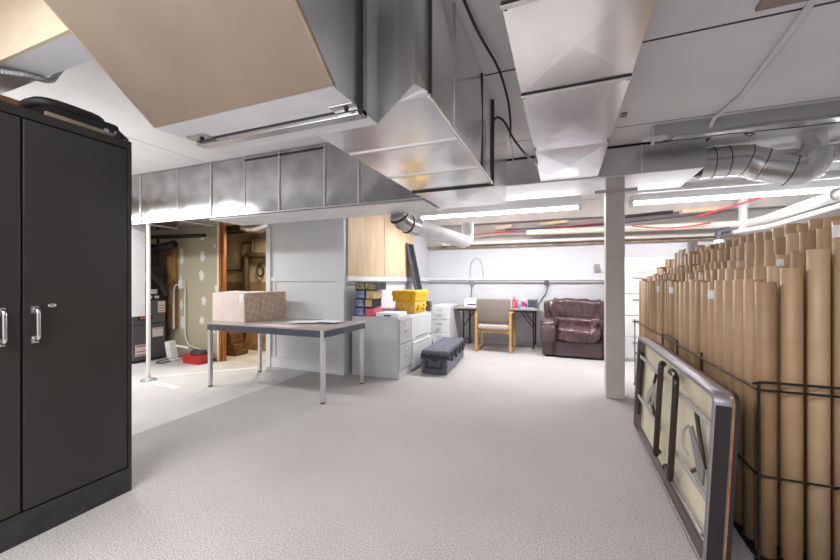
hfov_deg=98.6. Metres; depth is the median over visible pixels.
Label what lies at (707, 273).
cardboard tube
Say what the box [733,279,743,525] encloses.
cardboard tube
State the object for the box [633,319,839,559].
wire rack
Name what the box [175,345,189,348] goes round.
hose
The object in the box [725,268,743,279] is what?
cardboard tube
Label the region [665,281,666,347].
cardboard tube
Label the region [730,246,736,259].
cardboard tube
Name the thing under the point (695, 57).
ceiling
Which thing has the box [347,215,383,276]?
plywood sheet
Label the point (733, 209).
pipe
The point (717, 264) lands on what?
cardboard tube
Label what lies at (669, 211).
pipe
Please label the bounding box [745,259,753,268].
cardboard tube
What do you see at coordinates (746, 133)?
cable
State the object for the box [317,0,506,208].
duct
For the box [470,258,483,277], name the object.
loop
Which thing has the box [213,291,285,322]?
carton
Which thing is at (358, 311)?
print
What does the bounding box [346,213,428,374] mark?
wall
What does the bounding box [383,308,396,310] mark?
tray
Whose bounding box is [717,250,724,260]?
cardboard tube
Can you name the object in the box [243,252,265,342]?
pipe
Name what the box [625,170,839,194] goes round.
pipe
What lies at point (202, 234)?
pipe
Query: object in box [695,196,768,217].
pipe
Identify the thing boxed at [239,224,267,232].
duct
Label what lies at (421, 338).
file cabinet
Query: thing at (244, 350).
wood block
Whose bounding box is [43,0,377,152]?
duct
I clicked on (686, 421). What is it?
folding table
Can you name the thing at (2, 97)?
wood board
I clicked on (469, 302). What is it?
printer
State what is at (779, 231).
cardboard tube
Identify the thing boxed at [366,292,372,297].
print
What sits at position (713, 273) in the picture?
cardboard tube
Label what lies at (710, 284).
cardboard tube
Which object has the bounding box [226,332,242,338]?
wood block
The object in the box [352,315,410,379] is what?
file cabinet
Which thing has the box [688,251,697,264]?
cardboard tube
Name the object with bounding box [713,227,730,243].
vent pipe
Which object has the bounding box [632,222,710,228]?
pipe
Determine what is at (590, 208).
trim
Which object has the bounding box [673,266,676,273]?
cardboard tube
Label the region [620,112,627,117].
socket
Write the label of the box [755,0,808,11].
board
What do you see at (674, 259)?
cardboard tube
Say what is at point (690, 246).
cardboard tube
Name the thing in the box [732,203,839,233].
pipe
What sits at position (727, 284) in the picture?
cardboard tube
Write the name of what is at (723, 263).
cardboard tube
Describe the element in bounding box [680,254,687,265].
cardboard tube
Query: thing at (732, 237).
sill
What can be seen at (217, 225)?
stud
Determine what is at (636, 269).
file
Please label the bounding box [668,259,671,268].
cardboard tube
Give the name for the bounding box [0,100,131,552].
storage cabinet
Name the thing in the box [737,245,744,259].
cardboard tube
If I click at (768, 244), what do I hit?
cardboard tube
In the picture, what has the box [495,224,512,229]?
scrap
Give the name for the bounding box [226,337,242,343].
wood block
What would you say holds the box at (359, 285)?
on the box at (360, 294)
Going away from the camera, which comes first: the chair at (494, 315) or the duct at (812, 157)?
the duct at (812, 157)
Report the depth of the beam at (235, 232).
6.50 m
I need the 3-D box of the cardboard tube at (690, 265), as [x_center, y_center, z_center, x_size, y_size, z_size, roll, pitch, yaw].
[2.266,0.532,2.989,0.060,1.341,0.059,0,0,22]
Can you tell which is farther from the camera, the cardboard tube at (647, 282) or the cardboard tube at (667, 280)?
the cardboard tube at (647, 282)
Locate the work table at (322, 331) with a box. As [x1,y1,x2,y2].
[207,318,365,403]
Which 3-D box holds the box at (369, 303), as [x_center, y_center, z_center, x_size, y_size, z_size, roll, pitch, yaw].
[-0.618,0.287,4.777,0.108,0.112,0.252,0,0,22]
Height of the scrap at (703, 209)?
0.098 m
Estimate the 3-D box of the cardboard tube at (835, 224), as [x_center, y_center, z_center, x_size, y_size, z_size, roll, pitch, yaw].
[1.769,0.475,1.499,0.081,1.455,0.079,0,0,22]
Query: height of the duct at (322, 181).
0.655 m
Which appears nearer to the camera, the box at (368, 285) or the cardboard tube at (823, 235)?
the cardboard tube at (823, 235)
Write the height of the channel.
0.168 m
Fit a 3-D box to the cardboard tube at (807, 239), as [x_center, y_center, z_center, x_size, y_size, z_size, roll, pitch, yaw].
[1.852,0.484,1.707,0.082,1.438,0.081,0,0,22]
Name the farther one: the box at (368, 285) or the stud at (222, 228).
the stud at (222, 228)
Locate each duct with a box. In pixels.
[0,0,93,93]
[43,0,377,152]
[132,143,440,230]
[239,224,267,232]
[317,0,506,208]
[390,212,473,247]
[500,0,655,181]
[507,138,705,200]
[693,127,835,185]
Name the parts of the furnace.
access panel, access panel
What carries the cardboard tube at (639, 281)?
on the wire rack
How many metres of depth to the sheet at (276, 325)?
3.90 m
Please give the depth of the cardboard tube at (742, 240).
2.50 m
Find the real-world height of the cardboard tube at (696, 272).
1.276 m
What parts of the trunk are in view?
carry handle, lid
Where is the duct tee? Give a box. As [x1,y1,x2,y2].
[780,143,839,161]
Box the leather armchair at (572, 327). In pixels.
[540,298,603,358]
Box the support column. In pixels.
[595,177,637,399]
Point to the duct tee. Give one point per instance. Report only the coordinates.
(837, 152)
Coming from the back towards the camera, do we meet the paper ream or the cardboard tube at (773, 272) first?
the paper ream
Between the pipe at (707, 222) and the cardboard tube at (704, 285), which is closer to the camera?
the cardboard tube at (704, 285)
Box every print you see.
[355,308,363,314]
[356,283,363,288]
[357,291,364,297]
[365,283,375,288]
[365,300,371,306]
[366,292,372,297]
[366,309,372,315]
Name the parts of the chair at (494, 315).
leg, leg, seat rail, backrest, seat, leg, leg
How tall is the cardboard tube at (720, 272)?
1.276 m
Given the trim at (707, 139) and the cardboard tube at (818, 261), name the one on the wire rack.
the cardboard tube at (818, 261)
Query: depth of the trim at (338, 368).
4.74 m
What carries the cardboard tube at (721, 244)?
on the wire rack
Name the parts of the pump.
cord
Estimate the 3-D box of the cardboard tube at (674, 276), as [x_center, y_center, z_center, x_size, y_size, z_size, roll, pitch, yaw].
[2.226,0.571,3.125,0.080,1.264,0.079,0,0,22]
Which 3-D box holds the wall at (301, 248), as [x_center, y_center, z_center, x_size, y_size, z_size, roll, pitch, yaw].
[-2.887,-0.080,5.500,3.980,2.600,0.100,0,0,22]
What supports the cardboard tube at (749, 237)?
on the wire rack
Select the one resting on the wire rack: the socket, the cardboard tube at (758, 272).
the cardboard tube at (758, 272)
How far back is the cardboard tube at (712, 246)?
3.02 m
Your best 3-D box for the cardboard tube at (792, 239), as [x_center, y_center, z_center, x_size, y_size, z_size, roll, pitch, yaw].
[1.893,0.482,1.811,0.083,1.442,0.081,0,0,22]
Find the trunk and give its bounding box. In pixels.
[421,337,464,374]
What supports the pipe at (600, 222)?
attached to the pipe at (733, 209)
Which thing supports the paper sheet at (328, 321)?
on the work table at (322, 331)
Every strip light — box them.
[418,195,581,219]
[628,178,839,206]
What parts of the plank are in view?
edge rail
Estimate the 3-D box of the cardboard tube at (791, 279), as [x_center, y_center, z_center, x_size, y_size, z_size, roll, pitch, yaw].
[1.607,0.573,1.563,0.072,1.260,0.071,0,0,22]
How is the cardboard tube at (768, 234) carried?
on the wire rack
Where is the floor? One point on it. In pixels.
(523, 454)
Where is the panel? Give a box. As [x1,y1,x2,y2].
[132,226,144,316]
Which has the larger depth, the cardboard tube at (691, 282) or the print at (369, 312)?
the print at (369, 312)
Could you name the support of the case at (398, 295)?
on the case at (419, 306)
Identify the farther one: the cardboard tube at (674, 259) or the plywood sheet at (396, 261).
the plywood sheet at (396, 261)
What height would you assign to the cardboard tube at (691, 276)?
1.260 m
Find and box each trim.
[147,367,257,388]
[266,218,345,375]
[346,276,429,283]
[424,192,839,225]
[428,203,839,246]
[507,137,711,160]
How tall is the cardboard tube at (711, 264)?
1.337 m
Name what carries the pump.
on the floor
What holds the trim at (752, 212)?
attached to the wall at (563, 261)
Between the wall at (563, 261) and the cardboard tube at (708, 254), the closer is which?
the cardboard tube at (708, 254)
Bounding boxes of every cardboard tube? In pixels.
[639,281,640,336]
[641,279,646,336]
[642,281,648,336]
[644,282,646,337]
[647,282,648,337]
[649,281,654,337]
[652,282,654,339]
[655,280,660,340]
[657,281,660,343]
[661,280,666,346]
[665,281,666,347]
[667,280,677,348]
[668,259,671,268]
[669,281,683,351]
[672,274,676,279]
[673,258,676,265]
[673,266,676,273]
[674,282,678,355]
[677,256,679,265]
[679,282,682,357]
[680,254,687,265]
[681,272,689,281]
[683,282,688,361]
[684,255,687,265]
[686,242,697,253]
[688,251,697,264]
[688,273,694,281]
[689,264,697,272]
[689,280,702,365]
[695,245,705,253]
[695,271,704,279]
[695,281,708,368]
[696,254,700,264]
[697,265,703,270]
[699,272,704,280]
[701,251,710,264]
[701,282,707,373]
[704,264,708,270]
[705,271,709,281]
[706,252,710,263]
[708,282,713,377]
[709,244,714,250]
[709,262,713,270]
[710,269,716,281]
[711,249,723,261]
[714,261,720,268]
[714,280,722,383]
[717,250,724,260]
[717,269,724,279]
[719,242,724,249]
[721,261,726,268]
[723,280,732,390]
[725,240,731,247]
[725,247,729,260]
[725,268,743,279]
[727,260,739,267]
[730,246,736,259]
[732,240,738,246]
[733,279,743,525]
[734,269,743,278]
[736,260,744,268]
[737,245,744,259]
[739,237,745,244]
[743,279,762,540]
[744,269,752,278]
[745,242,754,259]
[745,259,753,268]
[746,234,753,241]
[753,267,766,281]
[754,232,763,241]
[754,257,763,266]
[754,282,776,559]
[755,240,765,256]
[764,231,771,240]
[764,240,773,254]
[764,254,785,266]
[767,266,787,545]
[772,227,783,239]
[774,237,785,253]
[776,254,789,267]
[780,268,802,559]
[784,223,802,236]
[786,233,798,253]
[790,251,805,551]
[796,223,807,232]
[799,230,815,250]
[806,249,830,559]
[808,218,822,230]
[816,227,831,556]
[823,216,839,227]
[832,220,839,559]
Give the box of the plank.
[405,243,432,343]
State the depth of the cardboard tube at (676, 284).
2.73 m
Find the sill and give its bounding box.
[427,235,745,249]
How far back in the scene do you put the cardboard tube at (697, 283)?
2.32 m
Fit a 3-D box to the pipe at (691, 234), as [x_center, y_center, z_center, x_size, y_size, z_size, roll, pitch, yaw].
[2.525,-0.738,6.443,4.450,0.075,0.072,0,0,22]
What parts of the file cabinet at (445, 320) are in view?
drawer, drawer, drawer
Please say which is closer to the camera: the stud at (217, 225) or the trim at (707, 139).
the trim at (707, 139)
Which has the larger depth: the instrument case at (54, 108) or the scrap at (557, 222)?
the scrap at (557, 222)
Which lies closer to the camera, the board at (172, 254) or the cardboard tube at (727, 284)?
the cardboard tube at (727, 284)
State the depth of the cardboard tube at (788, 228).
1.97 m
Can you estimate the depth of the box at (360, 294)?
4.69 m
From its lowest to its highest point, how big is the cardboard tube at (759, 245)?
1.438 m
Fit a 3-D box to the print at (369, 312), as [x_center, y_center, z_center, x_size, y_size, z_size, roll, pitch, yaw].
[-0.651,0.406,4.656,0.109,0.076,0.002,0,0,22]
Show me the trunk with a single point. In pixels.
(441, 356)
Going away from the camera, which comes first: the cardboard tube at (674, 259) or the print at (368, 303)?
the cardboard tube at (674, 259)
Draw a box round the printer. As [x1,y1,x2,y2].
[464,298,476,306]
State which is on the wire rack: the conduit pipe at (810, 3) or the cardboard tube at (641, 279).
the cardboard tube at (641, 279)
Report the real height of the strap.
0.040 m
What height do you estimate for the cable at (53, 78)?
0.418 m
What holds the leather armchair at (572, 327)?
on the floor
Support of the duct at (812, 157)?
hanging from the ceiling
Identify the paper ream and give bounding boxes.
[376,311,406,316]
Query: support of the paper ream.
on the file cabinet at (387, 343)
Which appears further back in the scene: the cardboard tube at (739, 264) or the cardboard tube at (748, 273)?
the cardboard tube at (739, 264)
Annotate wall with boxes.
[145,219,335,362]
[226,232,265,290]
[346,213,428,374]
[429,240,725,340]
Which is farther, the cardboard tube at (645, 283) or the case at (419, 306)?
the case at (419, 306)
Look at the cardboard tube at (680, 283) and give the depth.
2.62 m
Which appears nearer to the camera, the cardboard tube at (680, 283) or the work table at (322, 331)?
the cardboard tube at (680, 283)
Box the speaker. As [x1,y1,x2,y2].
[528,299,537,307]
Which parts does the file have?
drawer, drawer, drawer, drawer, flip door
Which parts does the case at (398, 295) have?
lid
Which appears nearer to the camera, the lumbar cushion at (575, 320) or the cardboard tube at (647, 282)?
the cardboard tube at (647, 282)
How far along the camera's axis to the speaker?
6.31 m
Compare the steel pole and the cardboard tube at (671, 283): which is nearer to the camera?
the cardboard tube at (671, 283)
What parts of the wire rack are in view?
corner post, rail, rail, corner post, rail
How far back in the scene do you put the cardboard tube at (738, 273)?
1.97 m
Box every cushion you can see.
[543,298,603,318]
[555,316,600,326]
[556,324,601,343]
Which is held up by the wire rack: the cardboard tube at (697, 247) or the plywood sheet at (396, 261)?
the cardboard tube at (697, 247)
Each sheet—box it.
[245,333,265,349]
[257,324,298,327]
[292,320,318,322]
[314,320,342,322]
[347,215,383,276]
[384,215,412,276]
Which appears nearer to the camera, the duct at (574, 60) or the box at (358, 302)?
the duct at (574, 60)
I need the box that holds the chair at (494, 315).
[475,298,515,353]
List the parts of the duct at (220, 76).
edge trim, plate, edge trim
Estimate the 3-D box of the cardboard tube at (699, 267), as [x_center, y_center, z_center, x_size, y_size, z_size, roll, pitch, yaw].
[2.183,0.540,2.780,0.080,1.325,0.079,0,0,22]
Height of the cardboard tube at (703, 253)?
1.446 m
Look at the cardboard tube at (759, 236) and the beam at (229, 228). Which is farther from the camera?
the beam at (229, 228)
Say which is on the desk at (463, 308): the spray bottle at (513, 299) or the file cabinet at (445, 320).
the spray bottle at (513, 299)
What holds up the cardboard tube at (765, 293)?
on the wire rack
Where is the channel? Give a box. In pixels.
[642,100,839,145]
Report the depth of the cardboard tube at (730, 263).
2.25 m
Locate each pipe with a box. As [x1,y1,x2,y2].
[145,233,206,238]
[151,240,177,252]
[173,280,185,328]
[226,242,249,270]
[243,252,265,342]
[250,235,254,250]
[442,232,714,245]
[474,222,603,235]
[505,209,734,229]
[526,188,839,234]
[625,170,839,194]
[625,210,672,217]
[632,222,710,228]
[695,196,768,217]
[708,0,817,126]
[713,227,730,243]
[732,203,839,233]
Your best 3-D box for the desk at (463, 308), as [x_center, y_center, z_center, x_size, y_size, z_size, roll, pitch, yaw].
[1.421,0.849,6.670,1.470,0.742,0.610,0,0,22]
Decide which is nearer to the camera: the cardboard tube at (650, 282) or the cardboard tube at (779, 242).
the cardboard tube at (779, 242)
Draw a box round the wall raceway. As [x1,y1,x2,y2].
[430,278,603,284]
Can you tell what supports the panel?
hanging from the duct at (322, 181)
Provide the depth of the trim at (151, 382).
4.62 m
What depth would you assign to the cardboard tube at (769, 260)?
1.83 m
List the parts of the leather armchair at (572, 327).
arm, panel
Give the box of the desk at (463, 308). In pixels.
[454,305,539,351]
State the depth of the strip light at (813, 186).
4.37 m
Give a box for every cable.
[0,69,64,82]
[462,0,537,172]
[663,121,839,141]
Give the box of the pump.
[156,340,180,363]
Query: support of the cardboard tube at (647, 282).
on the wire rack
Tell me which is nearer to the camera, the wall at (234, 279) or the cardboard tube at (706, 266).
the cardboard tube at (706, 266)
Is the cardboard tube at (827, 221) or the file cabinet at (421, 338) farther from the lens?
the file cabinet at (421, 338)
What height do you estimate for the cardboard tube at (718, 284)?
1.207 m
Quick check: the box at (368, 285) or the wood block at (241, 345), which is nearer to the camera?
the box at (368, 285)
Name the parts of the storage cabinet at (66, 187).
handle, door, handle, door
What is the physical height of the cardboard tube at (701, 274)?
1.264 m
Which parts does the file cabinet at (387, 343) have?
drawer, drawer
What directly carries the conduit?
attached to the wall at (301, 248)
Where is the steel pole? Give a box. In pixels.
[140,224,156,381]
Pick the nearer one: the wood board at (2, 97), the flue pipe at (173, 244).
the wood board at (2, 97)
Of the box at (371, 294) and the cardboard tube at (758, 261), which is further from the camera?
the box at (371, 294)
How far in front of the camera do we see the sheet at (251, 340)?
6.45 m
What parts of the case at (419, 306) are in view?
lid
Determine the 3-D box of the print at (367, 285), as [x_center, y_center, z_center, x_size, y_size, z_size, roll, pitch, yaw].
[-0.637,0.067,4.639,0.149,0.076,0.002,0,0,22]
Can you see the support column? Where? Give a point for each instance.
(614, 190)
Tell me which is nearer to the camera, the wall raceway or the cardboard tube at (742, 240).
the cardboard tube at (742, 240)
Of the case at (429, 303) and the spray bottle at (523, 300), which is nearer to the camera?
the case at (429, 303)
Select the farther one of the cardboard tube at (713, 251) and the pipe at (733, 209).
the pipe at (733, 209)
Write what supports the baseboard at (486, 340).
attached to the wall at (563, 261)
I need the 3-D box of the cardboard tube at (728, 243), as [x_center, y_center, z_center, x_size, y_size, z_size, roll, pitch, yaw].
[2.345,0.449,2.716,0.080,1.508,0.079,0,0,22]
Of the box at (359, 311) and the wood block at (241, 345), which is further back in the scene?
the wood block at (241, 345)
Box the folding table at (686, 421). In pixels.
[633,337,740,559]
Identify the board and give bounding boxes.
[0,94,18,105]
[166,248,177,328]
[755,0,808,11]
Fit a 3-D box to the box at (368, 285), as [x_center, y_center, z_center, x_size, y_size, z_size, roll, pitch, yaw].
[-0.585,0.067,4.770,0.165,0.100,0.282,0,0,22]
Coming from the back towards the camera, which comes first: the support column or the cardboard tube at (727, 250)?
the support column
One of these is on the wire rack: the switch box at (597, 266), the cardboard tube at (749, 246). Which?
the cardboard tube at (749, 246)
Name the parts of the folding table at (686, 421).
lock plate, leg frame, leg frame, tension rod, lock plate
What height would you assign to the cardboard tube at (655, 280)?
1.215 m
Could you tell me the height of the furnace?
1.800 m
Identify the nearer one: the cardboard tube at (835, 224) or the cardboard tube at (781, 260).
the cardboard tube at (835, 224)
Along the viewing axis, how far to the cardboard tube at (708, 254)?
2.84 m
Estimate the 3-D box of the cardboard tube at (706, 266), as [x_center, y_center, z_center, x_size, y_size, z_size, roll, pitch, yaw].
[2.142,0.538,2.676,0.060,1.329,0.059,0,0,22]
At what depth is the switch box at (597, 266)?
6.35 m
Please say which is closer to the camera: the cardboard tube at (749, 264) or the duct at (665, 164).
the cardboard tube at (749, 264)
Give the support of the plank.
on the floor
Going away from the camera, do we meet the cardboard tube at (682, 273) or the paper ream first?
the cardboard tube at (682, 273)
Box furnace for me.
[132,243,169,363]
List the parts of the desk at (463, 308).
leg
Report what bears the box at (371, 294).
on the box at (369, 303)
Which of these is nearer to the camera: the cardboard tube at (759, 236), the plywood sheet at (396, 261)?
the cardboard tube at (759, 236)
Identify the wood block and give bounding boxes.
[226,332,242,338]
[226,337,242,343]
[226,342,245,349]
[226,348,247,355]
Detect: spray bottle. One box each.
[512,296,515,307]
[521,294,525,307]
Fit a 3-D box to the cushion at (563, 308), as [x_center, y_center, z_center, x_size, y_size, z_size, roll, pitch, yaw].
[2.733,0.495,6.307,1.088,0.391,0.383,0,0,22]
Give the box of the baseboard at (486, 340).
[460,336,541,346]
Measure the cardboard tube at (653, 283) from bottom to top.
1.195 m
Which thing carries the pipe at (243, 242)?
attached to the wall at (234, 279)
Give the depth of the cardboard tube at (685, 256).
3.37 m
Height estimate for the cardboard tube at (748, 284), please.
1.211 m
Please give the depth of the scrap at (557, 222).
6.24 m
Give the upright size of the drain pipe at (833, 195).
0.610 m
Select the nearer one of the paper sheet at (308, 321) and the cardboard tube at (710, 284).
the cardboard tube at (710, 284)
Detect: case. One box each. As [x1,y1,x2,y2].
[18,96,124,139]
[391,290,428,301]
[395,300,426,313]
[426,301,431,310]
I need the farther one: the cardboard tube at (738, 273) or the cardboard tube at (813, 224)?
the cardboard tube at (738, 273)
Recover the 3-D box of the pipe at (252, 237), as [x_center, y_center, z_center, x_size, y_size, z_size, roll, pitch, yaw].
[-3.058,-0.688,6.589,0.068,0.285,0.070,0,0,22]
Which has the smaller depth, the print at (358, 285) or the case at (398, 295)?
the print at (358, 285)
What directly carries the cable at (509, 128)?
attached to the duct at (437, 111)
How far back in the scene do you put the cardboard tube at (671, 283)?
2.83 m
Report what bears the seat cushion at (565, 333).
on the leather armchair at (572, 327)
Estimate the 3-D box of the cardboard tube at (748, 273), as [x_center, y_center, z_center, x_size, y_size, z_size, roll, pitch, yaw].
[1.731,0.571,1.875,0.072,1.264,0.071,0,0,22]
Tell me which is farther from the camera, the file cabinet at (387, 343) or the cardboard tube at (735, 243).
the file cabinet at (387, 343)
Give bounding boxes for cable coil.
[256,263,264,276]
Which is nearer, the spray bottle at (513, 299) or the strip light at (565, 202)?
the strip light at (565, 202)
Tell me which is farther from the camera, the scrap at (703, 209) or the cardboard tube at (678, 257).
the scrap at (703, 209)
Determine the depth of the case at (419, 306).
5.07 m
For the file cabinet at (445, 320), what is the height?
0.775 m
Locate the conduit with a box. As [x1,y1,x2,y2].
[184,289,200,349]
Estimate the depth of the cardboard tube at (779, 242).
1.90 m
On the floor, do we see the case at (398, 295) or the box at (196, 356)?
the box at (196, 356)
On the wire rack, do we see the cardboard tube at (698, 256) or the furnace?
the cardboard tube at (698, 256)
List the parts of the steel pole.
plate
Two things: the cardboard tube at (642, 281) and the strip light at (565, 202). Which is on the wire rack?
the cardboard tube at (642, 281)
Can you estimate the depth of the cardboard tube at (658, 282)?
3.24 m
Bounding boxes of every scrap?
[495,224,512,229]
[540,219,567,226]
[679,205,723,213]
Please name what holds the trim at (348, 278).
attached to the wall at (420, 243)
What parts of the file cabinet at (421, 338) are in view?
drawer, drawer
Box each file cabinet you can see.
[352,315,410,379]
[407,311,431,370]
[430,303,459,342]
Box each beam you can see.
[226,225,240,231]
[226,231,265,234]
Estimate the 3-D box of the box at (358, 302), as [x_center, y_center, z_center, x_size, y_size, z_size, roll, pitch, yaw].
[-0.732,0.287,4.839,0.145,0.112,0.302,0,0,22]
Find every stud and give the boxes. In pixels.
[217,225,218,360]
[219,225,225,360]
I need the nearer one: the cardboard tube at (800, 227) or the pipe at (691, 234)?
the cardboard tube at (800, 227)
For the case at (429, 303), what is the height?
0.156 m
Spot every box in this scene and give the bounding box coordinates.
[181,349,214,364]
[355,299,364,306]
[355,307,366,315]
[356,282,364,289]
[356,290,368,298]
[365,282,385,289]
[365,298,380,307]
[365,307,382,315]
[366,290,381,298]
[595,264,599,271]
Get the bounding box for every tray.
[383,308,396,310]
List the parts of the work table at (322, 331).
leg, leg, leg, leg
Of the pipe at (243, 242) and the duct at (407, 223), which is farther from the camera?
the pipe at (243, 242)
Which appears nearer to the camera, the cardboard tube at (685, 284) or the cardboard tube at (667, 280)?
the cardboard tube at (685, 284)
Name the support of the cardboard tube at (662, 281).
on the wire rack
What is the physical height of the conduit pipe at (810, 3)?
0.089 m
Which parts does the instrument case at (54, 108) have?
trim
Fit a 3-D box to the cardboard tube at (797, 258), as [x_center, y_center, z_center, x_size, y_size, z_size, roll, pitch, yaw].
[1.730,0.534,1.635,0.074,1.337,0.073,0,0,22]
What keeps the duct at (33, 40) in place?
attached to the ceiling
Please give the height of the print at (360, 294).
0.088 m
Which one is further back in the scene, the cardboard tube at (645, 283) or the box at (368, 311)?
the box at (368, 311)
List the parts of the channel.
plate, under rail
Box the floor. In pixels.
[0,342,754,559]
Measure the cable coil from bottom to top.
0.272 m
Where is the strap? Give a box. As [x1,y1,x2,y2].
[114,132,128,140]
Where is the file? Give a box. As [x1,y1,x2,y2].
[625,257,673,360]
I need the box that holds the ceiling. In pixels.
[1,0,839,199]

